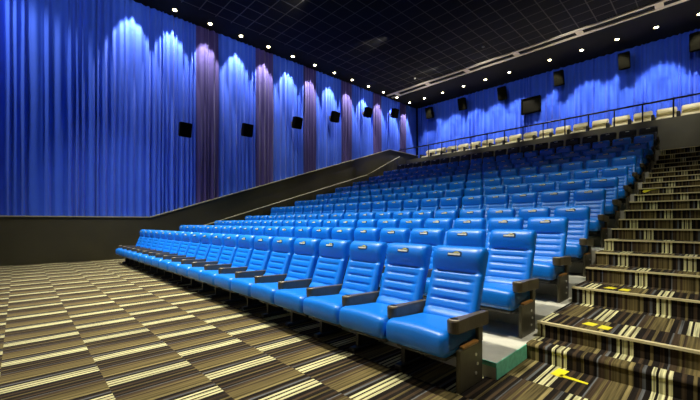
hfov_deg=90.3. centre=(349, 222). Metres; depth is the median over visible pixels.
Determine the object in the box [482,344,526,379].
trim
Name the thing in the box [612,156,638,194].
seat
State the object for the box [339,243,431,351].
seat
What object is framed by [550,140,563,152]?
seat
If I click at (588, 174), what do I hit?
seat
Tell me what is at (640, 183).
floor
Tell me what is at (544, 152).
seat
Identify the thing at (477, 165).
seat
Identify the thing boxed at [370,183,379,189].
seat
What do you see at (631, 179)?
seat cushion
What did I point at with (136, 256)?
seat cushion
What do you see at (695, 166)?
step
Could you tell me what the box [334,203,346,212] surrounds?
seat
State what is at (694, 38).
speaker
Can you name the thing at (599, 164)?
seat
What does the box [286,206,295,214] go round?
seat
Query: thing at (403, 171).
seat
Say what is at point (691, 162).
step
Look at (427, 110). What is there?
grille
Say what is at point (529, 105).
speaker
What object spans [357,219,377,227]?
seat
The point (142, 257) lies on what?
seat cushion
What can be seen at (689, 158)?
step
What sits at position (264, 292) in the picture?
seat cushion
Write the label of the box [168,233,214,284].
seat
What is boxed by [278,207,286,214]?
seat
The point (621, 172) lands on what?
seat
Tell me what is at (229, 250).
seat
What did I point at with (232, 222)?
seat
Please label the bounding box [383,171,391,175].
seat
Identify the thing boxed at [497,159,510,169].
seat
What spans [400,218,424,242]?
seat
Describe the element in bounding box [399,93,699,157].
balcony railing
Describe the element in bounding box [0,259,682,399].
floor
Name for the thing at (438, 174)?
seat
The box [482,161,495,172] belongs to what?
seat
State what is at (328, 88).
curtain
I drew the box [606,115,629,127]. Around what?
armchair
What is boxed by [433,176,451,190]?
seat
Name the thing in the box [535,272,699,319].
step
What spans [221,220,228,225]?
seat
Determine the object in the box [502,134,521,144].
armchair
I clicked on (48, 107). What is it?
curtain
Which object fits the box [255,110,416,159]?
wall
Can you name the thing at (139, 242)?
seat
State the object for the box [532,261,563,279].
seat cushion
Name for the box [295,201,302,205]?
seat
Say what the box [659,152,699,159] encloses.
stair step
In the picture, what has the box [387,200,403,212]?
seat
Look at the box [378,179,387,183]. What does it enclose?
seat
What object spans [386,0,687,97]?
ceiling vent
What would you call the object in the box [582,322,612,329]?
floor marking
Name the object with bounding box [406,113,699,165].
wall
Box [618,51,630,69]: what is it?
speaker
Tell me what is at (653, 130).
seat
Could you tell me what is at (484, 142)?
cushion
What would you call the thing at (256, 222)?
seat
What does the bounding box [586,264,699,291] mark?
step
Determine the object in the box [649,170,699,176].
step
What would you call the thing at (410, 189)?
seat
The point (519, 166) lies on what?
seat
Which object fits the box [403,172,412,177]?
seat
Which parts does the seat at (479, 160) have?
backrest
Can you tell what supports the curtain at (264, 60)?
hanging from the ceiling
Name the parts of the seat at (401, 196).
backrest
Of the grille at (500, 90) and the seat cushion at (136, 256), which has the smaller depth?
the seat cushion at (136, 256)
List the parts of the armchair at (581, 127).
backrest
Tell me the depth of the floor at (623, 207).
7.54 m
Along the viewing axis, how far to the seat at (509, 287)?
3.62 m
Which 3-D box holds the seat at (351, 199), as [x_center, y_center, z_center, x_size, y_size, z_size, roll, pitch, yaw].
[-0.080,-0.400,11.980,0.800,1.014,0.584,0,0,-44]
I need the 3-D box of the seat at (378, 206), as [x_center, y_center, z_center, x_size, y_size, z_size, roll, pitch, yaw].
[0.615,-0.100,9.602,0.800,1.014,0.584,0,0,-44]
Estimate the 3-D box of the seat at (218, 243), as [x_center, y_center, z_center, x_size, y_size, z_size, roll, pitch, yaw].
[-2.698,0.710,6.439,0.800,1.014,0.584,0,0,-44]
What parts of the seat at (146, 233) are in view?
backrest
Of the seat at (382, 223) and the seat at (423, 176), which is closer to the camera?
the seat at (382, 223)
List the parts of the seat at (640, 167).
backrest, armrest, panel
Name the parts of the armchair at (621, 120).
backrest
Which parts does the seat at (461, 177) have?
backrest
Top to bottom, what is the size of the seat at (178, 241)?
1.014 m
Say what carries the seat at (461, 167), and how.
on the floor at (646, 173)
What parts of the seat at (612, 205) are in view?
backrest, armrest, panel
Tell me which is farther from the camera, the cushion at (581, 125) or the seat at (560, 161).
the cushion at (581, 125)
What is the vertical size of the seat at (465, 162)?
1.014 m
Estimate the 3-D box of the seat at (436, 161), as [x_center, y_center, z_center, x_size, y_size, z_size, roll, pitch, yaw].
[4.101,-2.710,17.492,0.800,1.014,0.584,0,0,-44]
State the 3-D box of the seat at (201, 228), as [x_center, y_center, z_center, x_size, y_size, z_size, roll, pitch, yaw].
[-4.524,0.580,10.018,0.800,1.014,0.584,0,0,-44]
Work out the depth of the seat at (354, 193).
13.64 m
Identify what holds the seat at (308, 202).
on the step at (619, 234)
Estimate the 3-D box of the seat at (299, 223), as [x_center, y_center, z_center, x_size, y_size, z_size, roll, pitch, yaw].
[-1.407,0.430,8.432,0.800,1.014,0.584,0,0,-44]
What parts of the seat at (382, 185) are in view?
backrest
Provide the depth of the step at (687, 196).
6.94 m
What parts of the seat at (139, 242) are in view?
backrest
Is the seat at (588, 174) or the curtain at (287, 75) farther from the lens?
the curtain at (287, 75)
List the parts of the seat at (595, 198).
backrest, armrest, panel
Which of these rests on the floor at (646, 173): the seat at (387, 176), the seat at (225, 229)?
the seat at (387, 176)
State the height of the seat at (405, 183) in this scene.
1.014 m
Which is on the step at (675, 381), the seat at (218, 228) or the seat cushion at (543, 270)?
the seat at (218, 228)
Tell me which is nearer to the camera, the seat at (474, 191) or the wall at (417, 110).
the seat at (474, 191)
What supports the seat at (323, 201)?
on the step at (619, 234)
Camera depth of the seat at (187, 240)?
7.65 m
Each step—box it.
[266,304,699,399]
[378,290,699,370]
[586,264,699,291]
[588,228,699,245]
[604,238,699,253]
[608,210,699,227]
[618,220,699,228]
[629,200,699,209]
[634,193,699,201]
[638,186,699,194]
[642,180,699,187]
[645,175,699,182]
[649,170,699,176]
[651,165,699,172]
[654,161,699,167]
[656,156,699,163]
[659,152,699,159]
[661,146,699,154]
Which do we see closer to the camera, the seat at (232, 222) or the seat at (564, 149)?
the seat at (232, 222)
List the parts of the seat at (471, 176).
backrest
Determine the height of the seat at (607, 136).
1.014 m
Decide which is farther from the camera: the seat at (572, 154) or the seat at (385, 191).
the seat at (385, 191)
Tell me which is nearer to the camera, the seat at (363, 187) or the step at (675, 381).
the step at (675, 381)
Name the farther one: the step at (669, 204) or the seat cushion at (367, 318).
the step at (669, 204)
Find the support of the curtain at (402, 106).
hanging from the ceiling
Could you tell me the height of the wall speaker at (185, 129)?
0.577 m
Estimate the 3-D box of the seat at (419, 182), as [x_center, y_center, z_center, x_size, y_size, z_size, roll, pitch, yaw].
[2.322,-1.120,12.752,0.800,1.014,0.584,0,0,-44]
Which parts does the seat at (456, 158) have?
backrest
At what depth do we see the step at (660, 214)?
6.18 m
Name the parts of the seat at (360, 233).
backrest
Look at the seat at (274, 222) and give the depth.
9.29 m
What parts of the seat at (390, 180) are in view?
backrest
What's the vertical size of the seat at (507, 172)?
1.014 m
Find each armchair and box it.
[420,149,435,157]
[430,147,445,155]
[440,145,456,154]
[451,143,468,152]
[463,141,480,150]
[475,139,493,148]
[489,137,507,146]
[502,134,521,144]
[517,131,536,141]
[533,128,553,139]
[549,125,570,136]
[567,122,587,133]
[586,119,608,130]
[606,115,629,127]
[628,111,652,123]
[651,107,676,120]
[676,102,699,116]
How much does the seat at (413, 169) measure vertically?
1.014 m
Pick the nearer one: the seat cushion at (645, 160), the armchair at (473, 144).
the seat cushion at (645, 160)
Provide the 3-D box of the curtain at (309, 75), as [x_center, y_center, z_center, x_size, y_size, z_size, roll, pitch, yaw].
[-1.995,-4.929,17.246,0.150,5.447,0.831,0,0,45]
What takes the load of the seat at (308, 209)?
on the floor at (690, 264)
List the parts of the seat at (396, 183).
backrest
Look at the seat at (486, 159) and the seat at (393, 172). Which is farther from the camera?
the seat at (393, 172)
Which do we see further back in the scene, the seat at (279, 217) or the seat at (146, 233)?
the seat at (279, 217)
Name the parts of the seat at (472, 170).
backrest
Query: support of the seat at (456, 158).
on the floor at (658, 152)
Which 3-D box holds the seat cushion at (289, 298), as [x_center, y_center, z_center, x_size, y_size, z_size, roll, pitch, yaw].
[-0.467,0.848,3.968,0.615,0.201,0.528,0,0,-44]
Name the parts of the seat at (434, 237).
backrest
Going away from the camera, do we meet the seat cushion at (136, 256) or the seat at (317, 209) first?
the seat cushion at (136, 256)
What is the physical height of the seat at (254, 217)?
1.014 m
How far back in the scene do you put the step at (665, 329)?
3.16 m
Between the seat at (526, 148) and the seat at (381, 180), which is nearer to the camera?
the seat at (526, 148)
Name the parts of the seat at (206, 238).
armrest, backrest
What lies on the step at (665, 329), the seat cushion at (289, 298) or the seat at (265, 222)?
the seat at (265, 222)
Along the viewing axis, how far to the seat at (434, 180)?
12.44 m
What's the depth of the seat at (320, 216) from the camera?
9.70 m
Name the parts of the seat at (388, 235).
backrest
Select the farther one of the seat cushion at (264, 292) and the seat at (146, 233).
the seat at (146, 233)
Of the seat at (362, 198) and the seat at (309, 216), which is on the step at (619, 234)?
the seat at (362, 198)
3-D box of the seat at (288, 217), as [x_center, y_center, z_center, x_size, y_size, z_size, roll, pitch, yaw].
[-2.087,0.250,10.824,0.800,1.014,0.584,0,0,-44]
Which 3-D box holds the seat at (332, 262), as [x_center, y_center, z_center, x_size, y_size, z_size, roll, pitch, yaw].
[-0.419,0.710,4.052,0.800,1.014,0.584,0,0,-44]
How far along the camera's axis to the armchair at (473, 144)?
18.06 m
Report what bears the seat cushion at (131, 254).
on the seat at (157, 239)
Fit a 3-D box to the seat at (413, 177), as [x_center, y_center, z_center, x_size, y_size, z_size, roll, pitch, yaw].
[2.380,-1.460,14.328,0.800,1.014,0.584,0,0,-44]
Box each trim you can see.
[0,149,417,217]
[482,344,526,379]
[537,146,699,353]
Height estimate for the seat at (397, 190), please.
1.014 m
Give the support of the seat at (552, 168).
on the floor at (623, 207)
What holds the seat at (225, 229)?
on the step at (675, 381)
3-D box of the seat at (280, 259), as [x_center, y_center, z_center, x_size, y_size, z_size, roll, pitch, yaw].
[-1.178,0.710,4.848,0.800,1.014,0.584,0,0,-44]
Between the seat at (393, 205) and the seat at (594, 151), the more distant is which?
the seat at (594, 151)
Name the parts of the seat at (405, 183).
backrest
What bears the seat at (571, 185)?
on the step at (619, 234)
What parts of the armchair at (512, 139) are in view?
backrest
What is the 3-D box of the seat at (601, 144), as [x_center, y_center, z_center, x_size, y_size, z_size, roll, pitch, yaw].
[8.206,-2.230,11.527,0.800,1.014,0.584,0,0,-44]
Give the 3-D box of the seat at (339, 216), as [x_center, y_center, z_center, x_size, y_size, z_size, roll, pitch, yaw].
[-0.568,0.250,9.233,0.800,1.014,0.584,0,0,-44]
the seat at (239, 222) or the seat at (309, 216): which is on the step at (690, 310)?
the seat at (309, 216)
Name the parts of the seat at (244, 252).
armrest, backrest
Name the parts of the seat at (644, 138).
backrest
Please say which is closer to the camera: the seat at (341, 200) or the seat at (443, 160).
the seat at (341, 200)
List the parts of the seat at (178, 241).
armrest, backrest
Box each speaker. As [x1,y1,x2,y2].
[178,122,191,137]
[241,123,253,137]
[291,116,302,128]
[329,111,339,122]
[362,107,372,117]
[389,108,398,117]
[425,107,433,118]
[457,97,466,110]
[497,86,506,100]
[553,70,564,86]
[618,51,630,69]
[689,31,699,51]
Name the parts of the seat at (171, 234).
armrest, backrest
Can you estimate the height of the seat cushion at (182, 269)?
0.201 m
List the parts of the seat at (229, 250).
armrest, backrest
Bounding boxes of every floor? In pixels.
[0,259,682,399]
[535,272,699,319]
[569,246,699,272]
[620,194,636,210]
[627,182,642,193]
[638,172,649,182]
[651,150,660,161]
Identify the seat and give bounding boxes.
[116,229,145,262]
[119,230,150,264]
[124,230,156,266]
[128,230,163,268]
[133,231,168,270]
[139,231,176,272]
[145,231,183,274]
[152,232,193,277]
[159,232,202,280]
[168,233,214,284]
[177,233,226,287]
[179,225,186,231]
[185,225,192,231]
[188,234,240,292]
[191,225,199,231]
[198,225,207,232]
[200,235,256,297]
[205,225,214,232]
[213,225,222,232]
[214,236,274,302]
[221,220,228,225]
[222,226,232,233]
[228,220,236,225]
[231,226,242,234]
[231,237,296,309]
[235,220,244,225]
[241,226,254,234]
[244,220,253,225]
[251,238,321,317]
[252,216,259,219]
[252,220,262,225]
[253,226,266,235]
[260,215,268,219]
[262,220,272,225]
[265,226,279,236]
[268,215,276,219]
[270,207,278,214]
[272,220,283,226]
[274,239,351,326]
[276,215,285,219]
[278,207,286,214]
[279,226,295,236]
[283,220,295,226]
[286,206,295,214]
[286,215,295,219]
[294,206,303,214]
[294,227,313,237]
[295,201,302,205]
[295,220,309,226]
[296,214,307,219]
[302,200,310,205]
[303,205,313,213]
[303,241,387,337]
[306,214,318,219]
[308,219,323,226]
[311,200,319,204]
[312,227,332,239]
[313,205,323,213]
[316,194,324,199]
[318,214,330,219]
[319,199,328,204]
[323,204,334,213]
[323,219,339,227]
[324,193,332,198]
[328,198,338,203]
[330,213,344,219]
[332,193,340,197]
[332,227,354,241]
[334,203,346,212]
[335,187,343,192]
[338,197,348,203]
[339,219,357,228]
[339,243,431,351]
[341,192,350,197]
[343,186,351,191]
[343,227,380,280]
[344,213,359,219]
[345,203,359,212]
[349,197,359,202]
[350,191,360,196]
[351,185,360,191]
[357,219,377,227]
[358,202,372,212]
[359,212,375,218]
[360,184,369,190]
[360,190,370,196]
[360,196,371,202]
[369,180,377,184]
[370,182,389,195]
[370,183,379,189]
[371,188,393,201]
[371,189,381,195]
[372,194,397,209]
[372,195,384,201]
[372,201,387,212]
[375,212,393,219]
[377,219,399,241]
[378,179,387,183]
[378,228,410,289]
[379,178,396,188]
[379,228,444,286]
[381,181,400,194]
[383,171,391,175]
[385,174,393,178]
[386,193,412,211]
[386,245,488,393]
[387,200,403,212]
[391,170,399,174]
[393,180,412,193]
[393,211,412,227]
[394,173,402,177]
[394,187,405,199]
[397,164,404,169]
[397,176,406,181]
[400,168,408,173]
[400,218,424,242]
[402,191,427,210]
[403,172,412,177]
[403,199,420,217]
[405,163,412,168]
[406,185,419,198]
[407,175,417,185]
[408,167,417,171]
[413,162,421,169]
[413,171,422,175]
[413,179,424,190]
[413,211,433,227]
[417,160,430,170]
[418,166,426,170]
[418,174,429,184]
[419,177,437,191]
[420,184,433,197]
[420,190,444,209]
[420,198,439,217]
[423,169,433,177]
[423,229,486,298]
[425,218,452,244]
[427,164,436,172]
[430,172,441,178]
[431,159,439,164]
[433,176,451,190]
[434,168,444,175]
[434,183,448,196]
[435,210,458,228]
[437,163,447,171]
[439,189,463,209]
[440,157,449,165]
[440,197,460,213]
[442,171,454,181]
[445,166,456,174]
[447,156,459,166]
[448,161,457,169]
[448,174,466,189]
[450,181,465,194]
[454,218,485,229]
[455,169,467,179]
[457,165,468,174]
[458,154,470,165]
[458,187,483,217]
[459,160,469,165]
[459,209,484,217]
[461,180,482,206]
[461,195,483,209]
[463,172,482,196]
[465,167,482,187]
[466,163,481,181]
[467,158,481,175]
[469,153,481,168]
[480,229,538,338]
[482,151,493,164]
[482,156,494,170]
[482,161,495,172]
[482,166,497,179]
[482,170,499,187]
[482,185,505,208]
[483,178,502,195]
[485,194,509,228]
[485,208,515,244]
[485,217,523,250]
[495,149,506,160]
[496,155,508,165]
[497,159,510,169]
[499,164,513,177]
[501,168,517,184]
[504,176,522,193]
[507,147,519,158]
[507,184,529,207]
[510,152,522,163]
[511,192,537,216]
[512,157,526,167]
[516,162,531,175]
[518,207,550,229]
[520,166,537,183]
[521,145,533,156]
[524,150,537,161]
[525,174,545,191]
[527,217,570,302]
[528,155,543,165]
[532,182,555,206]
[534,159,550,173]
[535,143,547,154]
[540,148,554,159]
[540,164,559,181]
[540,190,569,216]
[546,153,561,163]
[548,171,570,190]
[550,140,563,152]
[553,157,570,171]
[554,206,593,276]
[556,146,571,157]
[559,179,585,205]
[562,161,582,179]
[564,150,581,161]
[565,138,580,150]
[573,188,608,247]
[574,143,589,154]
[574,154,593,169]
[574,169,598,188]
[582,135,597,148]
[584,148,601,159]
[586,159,608,177]
[589,177,621,227]
[592,140,609,152]
[596,151,616,166]
[600,132,616,145]
[602,166,630,209]
[605,145,624,156]
[612,137,630,149]
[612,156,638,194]
[619,129,636,143]
[620,148,645,182]
[627,142,650,172]
[633,126,659,150]
[634,134,655,160]
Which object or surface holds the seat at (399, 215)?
on the step at (690, 310)
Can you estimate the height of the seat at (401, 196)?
1.014 m
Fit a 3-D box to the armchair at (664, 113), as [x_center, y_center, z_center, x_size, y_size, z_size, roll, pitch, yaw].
[11.474,-3.733,12.718,0.702,1.000,0.670,0,0,-44]
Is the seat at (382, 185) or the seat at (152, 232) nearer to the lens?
the seat at (152, 232)
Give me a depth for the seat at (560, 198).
6.52 m
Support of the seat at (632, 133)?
on the floor
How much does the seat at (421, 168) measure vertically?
1.014 m
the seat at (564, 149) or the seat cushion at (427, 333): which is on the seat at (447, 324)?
the seat cushion at (427, 333)
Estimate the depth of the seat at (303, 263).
4.47 m
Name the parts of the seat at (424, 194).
backrest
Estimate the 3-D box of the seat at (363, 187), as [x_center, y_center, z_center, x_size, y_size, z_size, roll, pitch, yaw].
[0.423,-1.120,14.741,0.800,1.014,0.584,0,0,-44]
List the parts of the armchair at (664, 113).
backrest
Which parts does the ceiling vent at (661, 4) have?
joint plate, joint plate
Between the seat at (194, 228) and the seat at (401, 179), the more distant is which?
the seat at (401, 179)
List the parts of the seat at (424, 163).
backrest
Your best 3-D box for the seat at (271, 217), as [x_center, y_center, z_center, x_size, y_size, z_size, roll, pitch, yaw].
[-2.846,0.250,11.620,0.800,1.014,0.584,0,0,-44]
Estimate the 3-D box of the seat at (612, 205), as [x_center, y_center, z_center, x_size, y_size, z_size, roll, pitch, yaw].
[4.877,-0.400,6.788,0.800,1.014,0.640,0,0,-44]
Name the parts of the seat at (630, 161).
backrest, armrest, panel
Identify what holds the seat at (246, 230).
on the step at (675, 381)
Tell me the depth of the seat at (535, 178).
8.92 m
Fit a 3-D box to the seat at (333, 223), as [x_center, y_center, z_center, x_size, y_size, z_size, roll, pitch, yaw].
[-0.647,0.430,7.636,0.800,1.014,0.584,0,0,-44]
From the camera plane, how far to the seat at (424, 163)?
17.97 m
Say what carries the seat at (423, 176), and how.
on the floor at (640, 183)
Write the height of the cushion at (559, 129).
0.177 m
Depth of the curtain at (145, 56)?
12.24 m
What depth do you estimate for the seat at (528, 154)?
13.26 m
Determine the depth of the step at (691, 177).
8.14 m
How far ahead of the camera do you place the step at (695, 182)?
7.74 m
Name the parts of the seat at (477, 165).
backrest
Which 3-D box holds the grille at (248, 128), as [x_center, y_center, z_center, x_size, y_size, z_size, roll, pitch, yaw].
[-4.163,-3.792,14.309,0.370,0.456,0.131,0,0,-44]
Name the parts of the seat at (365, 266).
armrest, backrest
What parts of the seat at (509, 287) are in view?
backrest, armrest, panel, arm post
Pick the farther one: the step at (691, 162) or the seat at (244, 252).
the step at (691, 162)
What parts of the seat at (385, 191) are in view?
backrest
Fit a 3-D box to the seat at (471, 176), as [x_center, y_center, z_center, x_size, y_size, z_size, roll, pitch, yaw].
[3.841,-1.120,11.161,0.800,1.014,0.584,0,0,-44]
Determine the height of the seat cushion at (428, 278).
0.201 m
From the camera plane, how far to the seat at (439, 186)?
10.86 m
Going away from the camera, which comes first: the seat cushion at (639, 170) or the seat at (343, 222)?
the seat at (343, 222)
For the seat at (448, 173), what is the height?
1.014 m
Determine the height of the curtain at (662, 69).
3.670 m
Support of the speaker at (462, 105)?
attached to the curtain at (662, 69)
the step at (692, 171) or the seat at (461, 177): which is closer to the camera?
the step at (692, 171)
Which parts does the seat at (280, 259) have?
armrest, backrest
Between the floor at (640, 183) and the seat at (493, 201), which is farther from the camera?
the floor at (640, 183)
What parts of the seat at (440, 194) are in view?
backrest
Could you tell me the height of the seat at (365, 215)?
1.014 m
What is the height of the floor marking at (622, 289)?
0.003 m
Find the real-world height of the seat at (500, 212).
1.014 m
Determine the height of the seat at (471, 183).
1.014 m
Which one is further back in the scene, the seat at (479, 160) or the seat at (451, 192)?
the seat at (479, 160)
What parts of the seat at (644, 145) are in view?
backrest, panel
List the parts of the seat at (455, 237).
armrest, backrest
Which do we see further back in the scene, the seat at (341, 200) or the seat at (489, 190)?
the seat at (341, 200)
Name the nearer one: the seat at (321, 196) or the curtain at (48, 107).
the curtain at (48, 107)
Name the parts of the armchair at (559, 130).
backrest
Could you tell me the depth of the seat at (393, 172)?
17.98 m
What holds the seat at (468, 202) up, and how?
on the floor at (690, 264)
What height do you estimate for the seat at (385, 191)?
1.014 m
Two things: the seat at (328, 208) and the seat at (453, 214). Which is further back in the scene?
the seat at (328, 208)
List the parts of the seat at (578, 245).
backrest, armrest, panel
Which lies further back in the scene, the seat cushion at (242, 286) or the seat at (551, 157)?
the seat at (551, 157)
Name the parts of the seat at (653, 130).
backrest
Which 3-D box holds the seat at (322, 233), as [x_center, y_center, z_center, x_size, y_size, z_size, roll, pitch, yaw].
[-0.727,0.580,6.040,0.800,1.014,0.584,0,0,-44]
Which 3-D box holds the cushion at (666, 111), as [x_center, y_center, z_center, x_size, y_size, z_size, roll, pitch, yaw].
[11.624,-4.076,12.791,0.177,0.177,0.520,0,0,-44]
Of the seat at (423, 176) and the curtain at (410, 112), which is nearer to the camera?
the seat at (423, 176)
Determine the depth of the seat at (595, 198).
6.01 m
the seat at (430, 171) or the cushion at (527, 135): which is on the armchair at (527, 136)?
the cushion at (527, 135)
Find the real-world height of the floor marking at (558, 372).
0.003 m
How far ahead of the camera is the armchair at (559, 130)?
15.17 m
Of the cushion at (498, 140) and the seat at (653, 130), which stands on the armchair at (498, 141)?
the cushion at (498, 140)
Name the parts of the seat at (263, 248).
armrest, backrest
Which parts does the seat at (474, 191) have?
backrest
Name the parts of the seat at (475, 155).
backrest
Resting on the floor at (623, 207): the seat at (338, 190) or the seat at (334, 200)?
the seat at (338, 190)
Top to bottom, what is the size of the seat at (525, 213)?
1.014 m
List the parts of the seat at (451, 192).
backrest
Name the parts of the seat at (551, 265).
backrest, armrest, panel, arm post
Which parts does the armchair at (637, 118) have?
backrest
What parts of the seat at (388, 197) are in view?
backrest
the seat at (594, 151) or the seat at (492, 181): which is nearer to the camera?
the seat at (492, 181)
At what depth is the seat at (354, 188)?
15.21 m
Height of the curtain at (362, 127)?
4.359 m
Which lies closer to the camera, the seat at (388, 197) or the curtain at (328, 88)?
the seat at (388, 197)
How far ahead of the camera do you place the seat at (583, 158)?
10.04 m
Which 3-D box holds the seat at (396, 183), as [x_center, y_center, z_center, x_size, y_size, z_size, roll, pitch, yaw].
[1.562,-1.120,13.548,0.800,1.014,0.584,0,0,-44]
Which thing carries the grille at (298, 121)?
attached to the wall speaker at (296, 123)
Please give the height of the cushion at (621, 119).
0.177 m
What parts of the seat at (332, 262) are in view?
armrest, backrest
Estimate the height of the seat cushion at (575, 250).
0.201 m
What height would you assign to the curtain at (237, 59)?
6.813 m
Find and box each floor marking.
[550,368,587,384]
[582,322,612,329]
[605,287,629,290]
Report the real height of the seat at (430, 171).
1.014 m
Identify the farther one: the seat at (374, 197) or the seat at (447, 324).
the seat at (374, 197)
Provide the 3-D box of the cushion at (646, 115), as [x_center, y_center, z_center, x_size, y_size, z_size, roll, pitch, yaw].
[11.158,-4.076,13.280,0.177,0.177,0.520,0,0,-44]
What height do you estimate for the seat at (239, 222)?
1.014 m
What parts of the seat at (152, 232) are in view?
backrest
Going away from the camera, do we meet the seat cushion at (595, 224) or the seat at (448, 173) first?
the seat cushion at (595, 224)
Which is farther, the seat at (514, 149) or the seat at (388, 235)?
the seat at (514, 149)
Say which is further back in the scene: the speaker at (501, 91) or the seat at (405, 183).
the speaker at (501, 91)
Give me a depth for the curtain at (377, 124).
20.68 m
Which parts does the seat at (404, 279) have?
armrest, backrest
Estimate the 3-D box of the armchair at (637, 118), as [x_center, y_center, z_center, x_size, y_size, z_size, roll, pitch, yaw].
[11.008,-3.733,13.206,0.702,1.000,0.670,0,0,-44]
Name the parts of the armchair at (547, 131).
backrest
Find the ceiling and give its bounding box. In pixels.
[134,0,699,109]
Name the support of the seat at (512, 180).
on the step at (660, 214)
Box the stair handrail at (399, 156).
[206,156,399,224]
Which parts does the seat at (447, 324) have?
armrest, backrest, armrest, panel, arm post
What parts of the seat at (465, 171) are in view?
backrest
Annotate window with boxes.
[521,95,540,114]
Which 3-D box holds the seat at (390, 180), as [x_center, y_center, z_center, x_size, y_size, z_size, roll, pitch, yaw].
[1.620,-1.460,15.124,0.800,1.014,0.584,0,0,-44]
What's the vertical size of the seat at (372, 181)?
1.014 m
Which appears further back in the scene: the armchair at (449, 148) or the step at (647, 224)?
the armchair at (449, 148)
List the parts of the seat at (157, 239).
armrest, backrest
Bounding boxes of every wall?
[0,150,417,265]
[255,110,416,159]
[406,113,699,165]
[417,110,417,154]
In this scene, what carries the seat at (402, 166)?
on the floor at (658, 152)
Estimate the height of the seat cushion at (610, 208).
0.201 m
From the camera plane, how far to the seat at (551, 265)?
4.42 m
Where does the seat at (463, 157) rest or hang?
on the floor at (658, 152)
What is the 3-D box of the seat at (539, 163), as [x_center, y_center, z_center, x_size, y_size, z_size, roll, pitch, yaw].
[5.798,-1.460,10.748,0.800,1.014,0.584,0,0,-44]
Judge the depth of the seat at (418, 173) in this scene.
15.60 m
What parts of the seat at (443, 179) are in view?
backrest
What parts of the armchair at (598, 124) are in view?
backrest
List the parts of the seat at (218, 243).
armrest, backrest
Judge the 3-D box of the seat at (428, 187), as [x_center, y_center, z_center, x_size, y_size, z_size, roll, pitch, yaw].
[2.264,-0.740,11.176,0.800,1.014,0.584,0,0,-44]
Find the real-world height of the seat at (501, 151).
1.014 m
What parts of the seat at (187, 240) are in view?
armrest, backrest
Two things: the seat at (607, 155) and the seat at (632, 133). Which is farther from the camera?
the seat at (632, 133)
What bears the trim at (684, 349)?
attached to the step at (665, 329)
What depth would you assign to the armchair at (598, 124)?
14.18 m
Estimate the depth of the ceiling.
14.01 m
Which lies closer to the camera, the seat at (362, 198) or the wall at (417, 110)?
the seat at (362, 198)
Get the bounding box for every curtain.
[0,0,95,215]
[95,0,195,216]
[196,25,218,202]
[218,34,255,196]
[256,48,272,186]
[273,55,302,181]
[303,66,315,172]
[316,71,340,169]
[341,80,351,162]
[352,85,372,159]
[373,92,381,153]
[381,96,399,150]
[400,103,405,152]
[406,105,415,154]
[418,29,699,157]
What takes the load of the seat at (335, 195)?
on the step at (660, 214)
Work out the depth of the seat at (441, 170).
14.79 m
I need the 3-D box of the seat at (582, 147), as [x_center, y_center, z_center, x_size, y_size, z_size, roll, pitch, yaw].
[7.827,-2.230,11.924,0.800,1.014,0.584,0,0,-44]
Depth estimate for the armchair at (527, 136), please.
16.13 m
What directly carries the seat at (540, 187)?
on the step at (619, 234)
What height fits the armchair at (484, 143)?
1.000 m
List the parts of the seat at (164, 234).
armrest, backrest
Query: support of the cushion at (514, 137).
on the armchair at (512, 139)
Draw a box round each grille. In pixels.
[244,124,252,136]
[295,117,302,128]
[333,112,339,121]
[367,107,372,116]
[394,109,398,117]
[425,107,430,117]
[458,98,464,109]
[497,87,504,99]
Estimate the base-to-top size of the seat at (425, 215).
1.014 m
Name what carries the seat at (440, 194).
on the step at (619, 234)
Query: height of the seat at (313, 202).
1.014 m
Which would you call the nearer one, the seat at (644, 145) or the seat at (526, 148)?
the seat at (644, 145)
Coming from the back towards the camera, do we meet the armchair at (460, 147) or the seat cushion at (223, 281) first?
the armchair at (460, 147)
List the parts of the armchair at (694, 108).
backrest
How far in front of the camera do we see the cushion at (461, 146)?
18.59 m
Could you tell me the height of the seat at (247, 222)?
1.014 m
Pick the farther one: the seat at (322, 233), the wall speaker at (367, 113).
the wall speaker at (367, 113)
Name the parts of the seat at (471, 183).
backrest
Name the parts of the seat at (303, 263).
armrest, backrest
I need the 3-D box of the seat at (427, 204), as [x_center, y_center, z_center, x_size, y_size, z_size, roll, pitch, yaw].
[1.754,-0.100,8.408,0.800,1.014,0.584,0,0,-44]
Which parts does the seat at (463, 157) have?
backrest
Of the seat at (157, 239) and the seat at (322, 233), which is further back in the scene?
the seat at (157, 239)
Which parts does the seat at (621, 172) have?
backrest, armrest, panel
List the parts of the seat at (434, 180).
backrest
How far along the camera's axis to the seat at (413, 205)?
8.88 m
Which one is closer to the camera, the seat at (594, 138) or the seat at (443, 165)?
the seat at (594, 138)
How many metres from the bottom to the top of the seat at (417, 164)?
1.014 m
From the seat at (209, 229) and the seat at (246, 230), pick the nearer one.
the seat at (246, 230)
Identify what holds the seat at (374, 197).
on the step at (619, 234)
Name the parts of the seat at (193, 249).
armrest, backrest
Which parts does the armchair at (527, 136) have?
backrest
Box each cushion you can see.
[119,249,126,256]
[124,250,130,257]
[128,252,136,259]
[133,253,141,261]
[139,254,147,263]
[145,256,154,265]
[152,258,162,267]
[159,260,170,270]
[168,262,180,273]
[177,264,191,276]
[188,267,203,280]
[200,270,217,285]
[214,274,234,290]
[231,278,254,296]
[251,282,277,303]
[274,287,307,312]
[303,294,342,324]
[339,302,389,338]
[386,313,474,357]
[423,277,430,295]
[458,144,467,148]
[481,282,529,310]
[482,140,492,144]
[495,138,505,142]
[509,135,520,139]
[524,132,535,137]
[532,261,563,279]
[539,129,551,134]
[556,126,569,131]
[565,243,587,257]
[573,123,587,128]
[589,219,604,230]
[592,120,607,125]
[605,203,617,213]
[612,116,628,122]
[618,189,627,198]
[628,176,635,184]
[634,112,651,118]
[636,167,642,174]
[643,158,648,165]
[648,149,653,156]
[655,115,675,119]
[657,108,675,114]
[682,103,699,110]
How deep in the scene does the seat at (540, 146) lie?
14.03 m
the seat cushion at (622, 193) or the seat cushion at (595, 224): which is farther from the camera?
the seat cushion at (622, 193)
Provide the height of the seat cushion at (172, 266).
0.201 m

